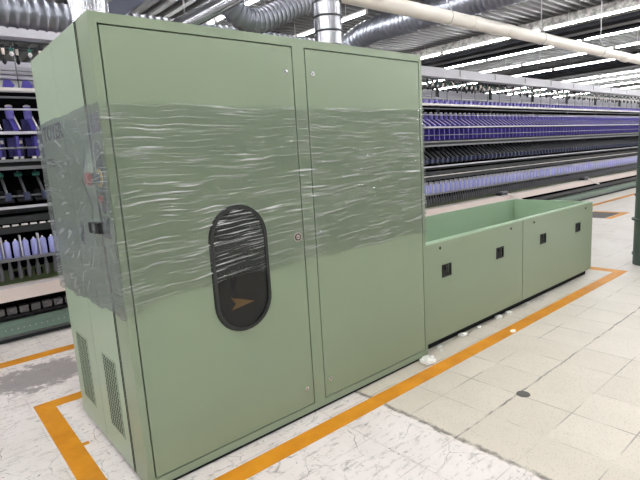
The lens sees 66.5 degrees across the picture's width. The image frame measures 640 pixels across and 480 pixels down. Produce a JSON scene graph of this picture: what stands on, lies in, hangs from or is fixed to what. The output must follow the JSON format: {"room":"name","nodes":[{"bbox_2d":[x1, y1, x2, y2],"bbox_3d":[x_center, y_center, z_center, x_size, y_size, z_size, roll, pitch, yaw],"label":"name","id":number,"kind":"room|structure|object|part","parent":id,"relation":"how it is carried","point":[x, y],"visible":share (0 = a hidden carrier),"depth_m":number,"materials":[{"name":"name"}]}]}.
{"room":"textile factory","nodes":[
{"label":"textile factory","id":0,"kind":"room"},
{"bbox_2d":[0,80,521,108],"bbox_3d":[-2.061,-4.260,20.641,45.000,4.800,0.200,-12,13,-39],"label":"wall","id":1,"kind":"structure","parent":0,"point":[15,83],"depth_m":14.52,"materials":[{"name":"white paint"}]},
{"bbox_2d":[422,65,639,100],"bbox_3d":[13.565,-6.642,17.119,0.450,0.400,25.000,-12,13,-39],"label":"ceiling beam","id":2,"kind":"structure","parent":1,"relation":"attached to","point":[632,66],"depth_m":19.97,"materials":[{"name":"white metal"}]},
{"bbox_2d":[0,187,639,479],"bbox_3d":[6.277,-0.673,11.551,45.000,0.200,25.000,-12,13,-39],"label":"floor","id":3,"kind":"structure","parent":0,"point":[578,364],"depth_m":2.97,"materials":[{"name":"tile"}]},
{"bbox_2d":[31,10,427,479],"bbox_3d":[-0.470,-0.069,3.285,2.238,2.200,1.207,-12,13,-39],"label":"tall cabinet","id":4,"kind":"object","parent":3,"relation":"on","point":[276,331],"visible":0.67,"depth_m":2.60,"materials":[{"name":"green metal"}]},
{"bbox_3d":[-1.315,0.065,2.712,0.061,2.170,0.998,-12,13,-39],"label":"panel","id":5,"kind":"part","parent":4,"relation":"part of","materials":[{"name":"green paint"}]},
{"bbox_2d":[75,330,96,407],"bbox_3d":[-1.421,0.776,2.962,0.003,0.432,0.232,-12,13,-39],"label":"vent grille","id":6,"kind":"object","parent":4,"relation":"attached to","point":[82,340],"depth_m":2.95,"materials":[{"name":"green metal"}]},
{"bbox_2d":[68,0,108,23],"bbox_3d":[-1.260,-2.201,2.364,0.199,2.400,0.199,-4,10,-1],"label":"duct","id":7,"kind":"object","parent":4,"relation":"on","point":[76,7],"visible":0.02,"depth_m":2.46,"materials":[{"name":"silver metal"}]},
{"bbox_2d":[88,222,102,233],"bbox_3d":[-1.007,-0.057,2.230,0.049,0.095,0.166,-12,13,-39],"label":"switch","id":8,"kind":"object","parent":4,"relation":"attached to","point":[98,226],"depth_m":2.18,"materials":[{"name":"black plastic"}]},
{"bbox_2d":[101,351,125,438],"bbox_3d":[-1.092,0.817,2.578,0.003,0.422,0.217,-12,13,-39],"label":"vent grille","id":9,"kind":"object","parent":4,"relation":"attached to","point":[109,363],"depth_m":2.57,"materials":[{"name":"green metal"}]},
{"bbox_3d":[-0.482,0.053,2.520,1.000,2.080,0.021,-12,13,-39],"label":"door","id":10,"kind":"part","parent":4,"relation":"part of","materials":[{"name":"green paint"}]},
{"bbox_2d":[36,102,426,320],"bbox_3d":[-0.489,-0.308,3.247,2.256,0.998,1.213,-12,13,-39],"label":"film","id":11,"kind":"object","parent":4,"relation":"attached to","point":[71,150],"visible":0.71,"depth_m":2.46,"materials":[{"name":"clear plastic"}]},
{"bbox_3d":[-0.452,0.229,2.550,0.040,0.140,0.001,-12,13,-39],"label":"rail","id":12,"kind":"part","parent":4,"relation":"part of","materials":[{"name":"plastic"}]},
{"bbox_2d":[312,0,342,44],"bbox_3d":[0.008,-2.482,3.555,0.223,2.400,0.223,-10,12,-34],"label":"duct","id":13,"kind":"object","parent":4,"relation":"on","point":[327,14],"visible":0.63,"depth_m":3.61,"materials":[{"name":"silver metal"}]},
{"bbox_3d":[0.348,-0.117,3.215,1.000,2.080,0.021,-12,13,-39],"label":"door","id":14,"kind":"part","parent":4,"relation":"part of","materials":[{"name":"green paint"}]},
{"bbox_2d":[0,193,633,368],"bbox_3d":[5.133,-0.540,10.585,32.000,0.001,0.135,-12,13,-39],"label":"floor marking","id":15,"kind":"object","parent":3,"relation":"on","point":[68,347],"depth_m":4.27,"materials":[{"name":"orange paint"}]},
{"bbox_2d":[0,26,639,344],"bbox_3d":[4.989,-2.175,11.462,26.600,2.951,1.093,-12,13,-39],"label":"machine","id":16,"kind":"object","parent":3,"relation":"on","point":[471,140],"visible":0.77,"depth_m":9.25,"materials":[{"name":"grey metal"}]},
{"bbox_3d":[-2.928,0.077,4.497,0.010,0.200,0.080,-12,13,-39],"label":"separator plate","id":17,"kind":"part","parent":16,"relation":"part of","materials":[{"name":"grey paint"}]},
{"bbox_2d":[3,240,11,258],"bbox_3d":[-2.894,0.098,4.522,0.058,0.194,0.055,-12,13,-39],"label":"yarn bobbin","id":18,"kind":"object","parent":16,"relation":"on","point":[6,245],"visible":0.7,"depth_m":4.50,"materials":[{"name":"purple fabric"}]},
{"bbox_3d":[-2.963,-0.493,4.578,0.120,0.295,0.288,-12,13,-39],"label":"drafting arm","id":19,"kind":"part","parent":16,"relation":"part of","materials":[{"name":"grey metal"}]},
{"bbox_3d":[-2.822,-1.603,4.534,0.012,0.440,0.010,-12,13,-39],"label":"support rod","id":20,"kind":"part","parent":16,"relation":"part of","materials":[{"name":"grey metal"}]},
{"bbox_2d":[12,239,21,257],"bbox_3d":[-2.837,0.086,4.569,0.058,0.194,0.055,-12,13,-39],"label":"yarn bobbin","id":21,"kind":"object","parent":16,"relation":"on","point":[16,247],"visible":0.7,"depth_m":4.55,"materials":[{"name":"purple fabric"}]},
{"bbox_3d":[-2.814,0.054,4.592,0.010,0.200,0.080,-12,13,-39],"label":"separator plate","id":22,"kind":"part","parent":16,"relation":"part of","materials":[{"name":"grey paint"}]},
{"bbox_3d":[-2.849,-0.516,4.673,0.120,0.295,0.288,-12,13,-39],"label":"drafting arm","id":23,"kind":"part","parent":16,"relation":"part of","materials":[{"name":"grey metal"}]},
{"bbox_2d":[21,238,29,255],"bbox_3d":[-2.780,0.075,4.617,0.058,0.194,0.055,-12,13,-39],"label":"yarn bobbin","id":24,"kind":"object","parent":16,"relation":"on","point":[25,245],"visible":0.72,"depth_m":4.60,"materials":[{"name":"purple fabric"}]},
{"bbox_2d":[30,237,38,254],"bbox_3d":[-2.724,0.063,4.664,0.058,0.194,0.055,-12,13,-39],"label":"yarn bobbin","id":25,"kind":"object","parent":16,"relation":"on","point":[34,245],"visible":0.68,"depth_m":4.64,"materials":[{"name":"purple fabric"}]},
{"bbox_3d":[-2.700,0.030,4.687,0.010,0.200,0.080,-12,13,-39],"label":"separator plate","id":26,"kind":"part","parent":16,"relation":"part of","materials":[{"name":"grey paint"}]},
{"bbox_3d":[-2.736,-0.539,4.768,0.120,0.295,0.288,-12,13,-39],"label":"drafting arm","id":27,"kind":"part","parent":16,"relation":"part of","materials":[{"name":"grey metal"}]},
{"bbox_2d":[39,235,47,253],"bbox_3d":[-2.667,0.052,4.712,0.058,0.194,0.055,-12,13,-39],"label":"yarn bobbin","id":28,"kind":"object","parent":16,"relation":"on","point":[43,244],"visible":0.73,"depth_m":4.69,"materials":[{"name":"purple fabric"}]},
{"bbox_2d":[48,234,54,251],"bbox_3d":[-2.610,0.040,4.760,0.058,0.194,0.055,-12,13,-39],"label":"yarn bobbin","id":29,"kind":"object","parent":16,"relation":"on","point":[50,238],"visible":0.62,"depth_m":4.74,"materials":[{"name":"purple fabric"}]},
{"bbox_3d":[5.157,-1.423,11.445,26.600,0.075,0.170,-12,13,-39],"label":"bolster rail","id":30,"kind":"part","parent":16,"relation":"part of","materials":[{"name":"grey metal"}]},
{"bbox_3d":[5.186,-2.470,11.155,26.600,0.016,0.014,-12,13,-39],"label":"guide rod","id":31,"kind":"part","parent":16,"relation":"part of","materials":[{"name":"grey metal"}]},
{"bbox_3d":[5.139,-2.920,11.101,26.600,0.020,0.017,-12,13,-39],"label":"guide rod","id":32,"kind":"part","parent":16,"relation":"part of","materials":[{"name":"grey metal"}]},
{"bbox_3d":[5.258,-0.757,11.486,26.600,0.044,0.042,-12,13,-39],"label":"foot rail","id":33,"kind":"part","parent":16,"relation":"part of","materials":[{"name":"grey metal"}]},
{"bbox_2d":[0,170,636,303],"bbox_3d":[5.213,-1.177,11.438,26.600,0.132,0.300,-12,13,-39],"label":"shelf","id":34,"kind":"object","parent":16,"relation":"attached to","point":[20,289],"depth_m":9.04,"materials":[{"name":"metal"}]},
{"bbox_3d":[5.276,-1.470,11.291,26.600,0.025,0.050,-12,13,-39],"label":"ring rail","id":35,"kind":"part","parent":16,"relation":"part of","materials":[{"name":"grey metal"}]},
{"bbox_3d":[4.942,-3.411,11.217,26.600,0.016,0.014,-12,13,-39],"label":"hanger rail","id":36,"kind":"part","parent":16,"relation":"part of","materials":[{"name":"grey metal"}]},
{"bbox_3d":[5.212,-1.940,11.253,26.600,0.022,0.080,-12,13,-39],"label":"rail","id":37,"kind":"part","parent":16,"relation":"part of","materials":[{"name":"metal"}]},
{"bbox_3d":[5.165,-2.297,11.223,26.600,0.030,0.120,-12,13,-39],"label":"channel rail","id":38,"kind":"part","parent":16,"relation":"part of","materials":[{"name":"grey metal"}]},
{"bbox_3d":[5.165,-2.607,11.147,26.600,0.025,0.060,-12,13,-39],"label":"creel rail","id":39,"kind":"part","parent":16,"relation":"part of","materials":[{"name":"grey metal"}]},
{"bbox_3d":[5.113,-2.826,11.155,26.600,0.018,0.016,-12,13,-39],"label":"guide rod","id":40,"kind":"part","parent":16,"relation":"part of","materials":[{"name":"grey paint"}]},
{"bbox_3d":[5.160,-2.364,11.211,26.600,0.025,0.120,-12,13,-39],"label":"channel rail","id":41,"kind":"part","parent":16,"relation":"part of","materials":[{"name":"grey metal"}]},
{"bbox_3d":[5.149,-2.982,11.075,26.600,0.030,0.060,-12,13,-39],"label":"creel rail","id":42,"kind":"part","parent":16,"relation":"part of","materials":[{"name":"grey metal"}]},
{"bbox_3d":[5.097,-3.414,11.032,26.600,0.016,0.014,-12,13,-39],"label":"hanger rail","id":43,"kind":"part","parent":16,"relation":"part of","materials":[{"name":"grey metal"}]},
{"bbox_3d":[5.047,-3.387,11.098,26.600,0.016,0.014,-12,13,-39],"label":"hanger rail","id":44,"kind":"part","parent":16,"relation":"part of","materials":[{"name":"grey metal"}]},
{"bbox_3d":[1.924,-1.490,8.668,0.120,0.295,0.288,-12,13,-39],"label":"drafting arm","id":45,"kind":"part","parent":16,"relation":"part of","materials":[{"name":"grey metal"}]},
{"bbox_3d":[2.038,-1.513,8.763,0.120,0.295,0.288,-12,13,-39],"label":"drafting arm","id":46,"kind":"part","parent":16,"relation":"part of","materials":[{"name":"grey metal"}]},
{"bbox_3d":[2.188,-1.871,9.048,0.040,2.090,0.050,-12,13,-39],"label":"upright post","id":47,"kind":"part","parent":16,"relation":"part of","materials":[{"name":"grey metal"}]},
{"bbox_3d":[2.152,-1.536,8.858,0.120,0.295,0.288,-12,13,-39],"label":"drafting arm","id":48,"kind":"part","parent":16,"relation":"part of","materials":[{"name":"grey metal"}]},
{"bbox_3d":[2.265,-1.559,8.953,0.120,0.295,0.288,-12,13,-39],"label":"drafting arm","id":49,"kind":"part","parent":16,"relation":"part of","materials":[{"name":"grey metal"}]},
{"bbox_3d":[2.379,-1.583,9.048,0.120,0.295,0.288,-12,13,-39],"label":"drafting arm","id":50,"kind":"part","parent":16,"relation":"part of","materials":[{"name":"grey metal"}]},
{"bbox_3d":[2.493,-1.606,9.143,0.120,0.295,0.288,-12,13,-39],"label":"drafting arm","id":51,"kind":"part","parent":16,"relation":"part of","materials":[{"name":"grey metal"}]},
{"bbox_3d":[2.606,-1.629,9.238,0.120,0.295,0.288,-12,13,-39],"label":"drafting arm","id":52,"kind":"part","parent":16,"relation":"part of","materials":[{"name":"grey metal"}]},
{"bbox_3d":[2.720,-1.652,9.333,0.120,0.295,0.288,-12,13,-39],"label":"drafting arm","id":53,"kind":"part","parent":16,"relation":"part of","materials":[{"name":"grey metal"}]},
{"bbox_3d":[2.833,-1.675,9.429,0.120,0.295,0.288,-12,13,-39],"label":"drafting arm","id":54,"kind":"part","parent":16,"relation":"part of","materials":[{"name":"grey metal"}]},
{"bbox_3d":[2.947,-1.698,9.524,0.120,0.295,0.288,-12,13,-39],"label":"drafting arm","id":55,"kind":"part","parent":16,"relation":"part of","materials":[{"name":"grey metal"}]},
{"bbox_3d":[3.061,-1.722,9.619,0.120,0.295,0.288,-12,13,-39],"label":"drafting arm","id":56,"kind":"part","parent":16,"relation":"part of","materials":[{"name":"grey metal"}]},
{"bbox_3d":[3.174,-1.745,9.714,0.120,0.295,0.288,-12,13,-39],"label":"drafting arm","id":57,"kind":"part","parent":16,"relation":"part of","materials":[{"name":"grey metal"}]},
{"bbox_3d":[3.288,-1.768,9.809,0.120,0.295,0.288,-12,13,-39],"label":"drafting arm","id":58,"kind":"part","parent":16,"relation":"part of","materials":[{"name":"grey metal"}]},
{"bbox_3d":[3.552,-2.149,10.190,0.040,2.090,0.050,-12,13,-39],"label":"upright post","id":59,"kind":"part","parent":16,"relation":"part of","materials":[{"name":"grey metal"}]},
{"bbox_3d":[3.515,-1.814,9.999,0.120,0.295,0.288,-12,13,-39],"label":"drafting arm","id":60,"kind":"part","parent":16,"relation":"part of","materials":[{"name":"grey metal"}]},
{"bbox_3d":[3.629,-1.837,10.094,0.120,0.295,0.288,-12,13,-39],"label":"drafting arm","id":61,"kind":"part","parent":16,"relation":"part of","materials":[{"name":"grey metal"}]},
{"bbox_3d":[4.916,-2.428,11.331,0.040,2.090,0.050,-12,13,-39],"label":"upright post","id":62,"kind":"part","parent":16,"relation":"part of","materials":[{"name":"grey metal"}]},
{"bbox_3d":[6.279,-2.706,12.472,0.040,2.090,0.050,-12,13,-39],"label":"upright post","id":63,"kind":"part","parent":16,"relation":"part of","materials":[{"name":"grey metal"}]},
{"bbox_2d":[33,267,627,479],"bbox_3d":[0.853,0.751,4.554,5.932,0.001,1.704,-12,13,-39],"label":"floor marking","id":64,"kind":"object","parent":3,"relation":"on","point":[80,462],"depth_m":3.02,"materials":[{"name":"orange paint"}]},
{"bbox_2d":[419,355,435,364],"bbox_3d":[0.805,0.887,3.628,0.133,0.050,0.111,-12,13,-39],"label":"scrap","id":65,"kind":"object","parent":3,"relation":"on","point":[426,359],"visible":1,"depth_m":3.60,"materials":[{"name":"white fabric"}]},
{"bbox_2d":[458,332,466,336],"bbox_3d":[1.195,0.792,4.104,0.094,0.030,0.059,-12,13,-39],"label":"scrap","id":66,"kind":"object","parent":3,"relation":"on","point":[462,334],"visible":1,"depth_m":4.08,"materials":[{"name":"white fabric"}]},
{"bbox_2d":[495,314,502,318],"bbox_3d":[1.635,0.702,4.471,0.094,0.032,0.068,-12,13,-39],"label":"scrap","id":67,"kind":"object","parent":3,"relation":"on","point":[498,316],"visible":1,"depth_m":4.45,"materials":[{"name":"white fabric"}]},
{"bbox_2d":[425,199,592,348],"bbox_3d":[1.655,0.180,5.041,3.124,0.865,0.975,-12,13,-39],"label":"trough","id":68,"kind":"object","parent":3,"relation":"on","point":[483,262],"visible":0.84,"depth_m":4.57,"materials":[{"name":"green paint"}]},
{"bbox_3d":[1.347,0.316,4.161,1.501,0.776,0.012,-12,13,-39],"label":"panel","id":69,"kind":"part","parent":68,"relation":"part of","materials":[{"name":"green paint"}]},
{"bbox_2d":[428,271,584,348],"bbox_3d":[1.692,0.562,5.125,3.068,0.073,0.865,-12,13,-39],"label":"plinth","id":70,"kind":"object","parent":68,"relation":"attached to","point":[456,333],"depth_m":4.56,"materials":[{"name":"metal"}]},
{"bbox_3d":[1.647,0.141,5.041,3.124,0.788,0.958,-12,13,-39],"label":"tank","id":71,"kind":"part","parent":68,"relation":"part of","materials":[{"name":"green metal"}]},
{"bbox_3d":[2.534,0.074,5.154,1.615,0.776,0.012,-12,13,-39],"label":"panel","id":72,"kind":"part","parent":68,"relation":"part of","materials":[{"name":"green paint"}]},
{"bbox_2d":[516,391,529,396],"bbox_3d":[1.286,0.973,3.091,0.084,0.004,0.083,-12,13,-39],"label":"plug","id":73,"kind":"object","parent":3,"relation":"on","point":[519,393],"visible":1,"depth_m":3.09,"materials":[{"name":"metal"}]},
{"bbox_2d":[592,211,629,218],"bbox_3d":[5.922,-0.530,10.236,1.050,0.004,0.690,-12,13,-39],"label":"access cover","id":74,"kind":"object","parent":3,"relation":"on","point":[596,214],"visible":0.86,"depth_m":10.20,"materials":[{"name":"metal"}]},
{"bbox_3d":[5.845,-0.528,10.249,0.850,0.004,0.530,-12,13,-39],"label":"plate","id":75,"kind":"part","parent":74,"relation":"part of","materials":[{"name":"metal"}]},
{"bbox_2d":[632,113,639,265],"bbox_3d":[3.937,-1.965,5.674,0.398,4.600,0.398,-5,10,-8],"label":"round column","id":76,"kind":"structure","parent":3,"relation":"on","point":[636,238],"depth_m":5.96,"materials":[{"name":"metal"}]},
{"bbox_2d":[0,0,639,96],"bbox_3d":[5.992,-5.342,10.753,45.000,0.090,25.000,-12,13,-39],"label":"ceiling","id":77,"kind":"structure","parent":0,"point":[529,11],"depth_m":12.99,"materials":[{"name":"grey metal"}]},
{"bbox_2d":[108,0,144,14],"bbox_3d":[-1.211,-2.394,2.913,0.570,2.210,0.100,-12,13,-39],"label":"duct","id":78,"kind":"object","parent":77,"relation":"hanging from","point":[122,7],"visible":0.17,"depth_m":2.97,"materials":[{"name":"metal"}]},
{"bbox_2d":[0,0,350,45],"bbox_3d":[-2.237,-2.573,3.598,6.600,1.966,0.242,-12,13,-39],"label":"spiral duct","id":79,"kind":"object","parent":77,"relation":"hanging from","point":[37,15],"visible":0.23,"depth_m":3.70,"materials":[{"name":"silver metal"}]},
{"bbox_2d":[172,0,245,24],"bbox_3d":[-0.795,-2.400,3.271,1.287,2.377,0.104,-12,13,-39],"label":"pipe","id":80,"kind":"object","parent":77,"relation":"attached to","point":[211,9],"visible":0.42,"depth_m":3.34,"materials":[{"name":"silver metal"}]},
{"bbox_2d":[204,17,216,23],"bbox_3d":[-2.997,-4.574,10.643,0.060,0.346,2.900,-12,13,-39],"label":"fluorescent light","id":81,"kind":"object","parent":77,"relation":"hanging from","point":[211,21],"visible":0.23,"depth_m":9.64,"materials":[{"name":"white paint"}]},
{"bbox_2d":[215,14,223,21],"bbox_3d":[-1.914,-4.281,9.419,0.060,0.096,0.311,-12,13,-39],"label":"fluorescent light","id":82,"kind":"object","parent":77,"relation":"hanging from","point":[220,16],"depth_m":9.43,"materials":[{"name":"white paint"}]},
{"bbox_2d":[244,0,257,4],"bbox_3d":[-1.188,-4.190,8.574,0.060,0.090,0.405,-12,13,-39],"label":"fluorescent light","id":83,"kind":"object","parent":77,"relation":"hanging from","point":[247,2],"depth_m":8.61,"materials":[{"name":"white paint"}]},
{"bbox_2d":[222,0,312,33],"bbox_3d":[-0.300,-2.684,3.913,2.127,2.044,0.242,-12,13,-41],"label":"duct","id":84,"kind":"object","parent":77,"relation":"hanging from","point":[265,18],"visible":0.8,"depth_m":3.84,"materials":[{"name":"silver metal"}]},
{"bbox_2d":[293,28,313,35],"bbox_3d":[-0.354,-4.676,11.087,0.060,0.091,0.724,-12,13,-39],"label":"fluorescent light","id":85,"kind":"object","parent":77,"relation":"hanging from","point":[309,31],"depth_m":11.01,"materials":[{"name":"white paint"}]},
{"bbox_2d":[342,4,367,21],"bbox_3d":[0.713,-4.629,9.824,0.060,0.320,0.718,-12,13,-39],"label":"fluorescent light","id":86,"kind":"object","parent":77,"relation":"hanging from","point":[348,17],"depth_m":9.84,"materials":[{"name":"white paint"}]},
{"bbox_2d":[421,51,442,58],"bbox_3d":[2.610,-5.718,15.335,0.060,0.346,2.900,-12,13,-39],"label":"fluorescent light","id":87,"kind":"object","parent":77,"relation":"hanging from","point":[437,53],"visible":0.44,"depth_m":14.51,"materials":[{"name":"white paint"}]},
{"bbox_2d":[343,0,527,47],"bbox_3d":[2.274,-3.551,7.832,0.491,0.893,6.316,-13,13,-43],"label":"ventilation duct","id":88,"kind":"object","parent":77,"relation":"hanging from","point":[384,26],"visible":0.56,"depth_m":8.48,"materials":[{"name":"silver metal"}]},
{"bbox_2d":[434,83,475,89],"bbox_3d":[6.079,-7.078,22.056,0.060,0.346,2.900,-12,13,-39],"label":"fluorescent light","id":89,"kind":"object","parent":77,"relation":"hanging from","point":[464,83],"visible":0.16,"depth_m":22.23,"materials":[{"name":"white paint"}]},
{"bbox_2d":[447,59,486,68],"bbox_3d":[4.428,-6.089,16.857,0.060,0.346,2.900,-12,13,-39],"label":"fluorescent light","id":90,"kind":"object","parent":77,"relation":"hanging from","point":[486,59],"visible":0.25,"depth_m":16.31,"materials":[{"name":"white paint"}]},
{"bbox_2d":[341,0,639,64],"bbox_3d":[5.925,-4.407,9.879,18.500,1.448,0.195,-12,13,-39],"label":"pipe","id":91,"kind":"object","parent":77,"relation":"hanging from","point":[408,8],"visible":1,"depth_m":6.85,"materials":[{"name":"plastic"}]},
{"bbox_2d":[442,23,541,53],"bbox_3d":[4.520,-5.455,13.116,0.060,0.346,2.900,-12,13,-39],"label":"fluorescent light","id":92,"kind":"object","parent":77,"relation":"hanging from","point":[536,29],"visible":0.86,"depth_m":13.32,"materials":[{"name":"white paint"}]},
{"bbox_2d":[479,63,521,72],"bbox_3d":[6.171,-6.444,18.315,0.060,0.346,2.900,-12,13,-39],"label":"fluorescent light","id":93,"kind":"object","parent":77,"relation":"hanging from","point":[516,65],"visible":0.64,"depth_m":17.81,"materials":[{"name":"white paint"}]},
{"bbox_2d":[408,0,639,60],"bbox_3d":[6.590,-5.284,11.275,0.250,0.270,25.000,-12,13,-39],"label":"ceiling beam","id":94,"kind":"structure","parent":77,"relation":"attached to","point":[618,4],"depth_m":12.16,"materials":[{"name":"white metal"}]},
{"bbox_2d":[497,64,552,75],"bbox_3d":[7.989,-6.815,19.837,0.060,0.346,2.900,-12,13,-39],"label":"fluorescent light","id":95,"kind":"object","parent":77,"relation":"hanging from","point":[550,69],"visible":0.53,"depth_m":19.26,"materials":[{"name":"white paint"}]},
{"bbox_2d":[507,89,545,94],"bbox_3d":[11.004,-8.082,26.177,0.060,0.346,2.900,-12,13,-39],"label":"fluorescent light","id":96,"kind":"object","parent":77,"relation":"hanging from","point":[535,89],"visible":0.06,"depth_m":26.22,"materials":[{"name":"white paint"}]},
{"bbox_2d":[421,11,639,65],"bbox_3d":[6.915,-5.311,11.551,0.400,0.350,25.000,-12,13,-39],"label":"ceiling beam","id":97,"kind":"structure","parent":77,"relation":"attached to","point":[635,15],"depth_m":12.55,"materials":[{"name":"black metal"}]},
{"bbox_2d":[428,19,639,66],"bbox_3d":[7.218,-5.372,11.805,0.300,0.350,25.000,-12,13,-39],"label":"ceiling beam","id":98,"kind":"structure","parent":77,"relation":"attached to","point":[637,20],"depth_m":13.50,"materials":[{"name":"white metal"}]},
{"bbox_2d":[429,51,639,91],"bbox_3d":[13.014,-6.559,16.654,0.900,0.340,25.000,-12,13,-39],"label":"ceiling beam","id":99,"kind":"structure","parent":77,"relation":"attached to","point":[611,64],"depth_m":19.63,"materials":[{"name":"white metal"}]},
{"bbox_2d":[487,39,582,60],"bbox_3d":[6.339,-5.826,14.638,0.060,0.346,2.900,-12,13,-39],"label":"fluorescent light","id":100,"kind":"object","parent":77,"relation":"hanging from","point":[582,39],"visible":0.43,"depth_m":14.85,"materials":[{"name":"white paint"}]},
{"bbox_2d":[434,22,639,67],"bbox_3d":[7.560,-5.427,12.093,0.400,0.380,25.000,-12,13,-39],"label":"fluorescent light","id":101,"kind":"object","parent":77,"relation":"attached to","point":[634,25],"depth_m":13.82,"materials":[{"name":"white plastic"}]},
{"bbox_2d":[528,91,567,95],"bbox_3d":[13.049,-8.499,27.889,0.060,0.346,2.900,-12,13,-39],"label":"fluorescent light","id":102,"kind":"object","parent":77,"relation":"hanging from","point":[559,91],"visible":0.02,"depth_m":28.08,"materials":[{"name":"white paint"}]},
{"bbox_2d":[522,46,613,65],"bbox_3d":[8.081,-6.181,16.096,0.060,0.346,2.900,-12,13,-39],"label":"fluorescent light","id":103,"kind":"object","parent":77,"relation":"hanging from","point":[610,47],"visible":0.86,"depth_m":16.29,"materials":[{"name":"white paint"}]},
{"bbox_2d":[560,75,598,81],"bbox_3d":[11.399,-7.510,22.690,0.060,0.346,2.900,-12,13,-39],"label":"fluorescent light","id":104,"kind":"object","parent":77,"relation":"hanging from","point":[596,75],"visible":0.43,"depth_m":22.19,"materials":[{"name":"white paint"}]},
{"bbox_2d":[543,4,639,30],"bbox_3d":[6.431,-5.192,10.897,0.060,0.346,2.900,-12,13,-39],"label":"fluorescent light","id":105,"kind":"object","parent":77,"relation":"hanging from","point":[635,6],"visible":0.94,"depth_m":11.15,"materials":[{"name":"white paint"}]},
{"bbox_2d":[553,53,639,69],"bbox_3d":[9.900,-6.552,17.618,0.060,0.346,2.900,-12,13,-39],"label":"fluorescent light","id":106,"kind":"object","parent":77,"relation":"hanging from","point":[607,59],"visible":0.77,"depth_m":17.86,"materials":[{"name":"white paint"}]},
{"bbox_2d":[578,78,615,83],"bbox_3d":[12.914,-7.819,23.958,0.060,0.346,2.900,-12,13,-39],"label":"fluorescent light","id":107,"kind":"object","parent":77,"relation":"hanging from","point":[610,78],"visible":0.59,"depth_m":23.45,"materials":[{"name":"white paint"}]},
{"bbox_2d":[587,81,635,86],"bbox_3d":[14.960,-8.236,25.670,0.060,0.346,2.900,-12,13,-39],"label":"fluorescent light","id":108,"kind":"object","parent":77,"relation":"hanging from","point":[630,81],"visible":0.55,"depth_m":25.17,"materials":[{"name":"white paint"}]},
{"bbox_2d":[584,27,639,40],"bbox_3d":[8.249,-5.563,12.418,0.060,0.346,2.900,-12,13,-39],"label":"fluorescent light","id":109,"kind":"object","parent":77,"relation":"hanging from","point":[639,27],"visible":0.36,"depth_m":12.98,"materials":[{"name":"white paint"}]},
{"bbox_2d":[600,69,639,76],"bbox_3d":[13.309,-7.247,20.471,0.060,0.346,2.900,-12,13,-39],"label":"fluorescent light","id":110,"kind":"object","parent":77,"relation":"hanging from","point":[635,70],"visible":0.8,"depth_m":20.95,"materials":[{"name":"white paint"}]},
{"bbox_2d":[607,85,639,88],"bbox_3d":[17.082,-8.669,27.445,0.060,0.346,2.900,-12,13,-39],"label":"fluorescent light","id":111,"kind":"object","parent":77,"relation":"hanging from","point":[637,85],"visible":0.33,"depth_m":27.19,"materials":[{"name":"white paint"}]},
{"bbox_2d":[615,35,639,48],"bbox_3d":[9.992,-5.918,13.877,0.060,0.346,2.900,-12,13,-39],"label":"fluorescent light","id":112,"kind":"object","parent":77,"relation":"hanging from","point":[637,41],"visible":1,"depth_m":14.71,"materials":[{"name":"white paint"}]},
{"bbox_2d":[617,72,639,78],"bbox_3d":[14.825,-7.556,21.739,0.060,0.346,2.900,-12,13,-39],"label":"fluorescent light","id":113,"kind":"object","parent":77,"relation":"hanging from","point":[631,75],"visible":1,"depth_m":22.46,"materials":[{"name":"white paint"}]},
{"bbox_2d":[547,87,639,111],"bbox_3d":[23.251,-6.625,25.461,0.200,4.800,25.000,-12,13,-39],"label":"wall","id":114,"kind":"structure","parent":0,"point":[634,88],"depth_m":30.87,"materials":[{"name":"white paint"}]}
]}

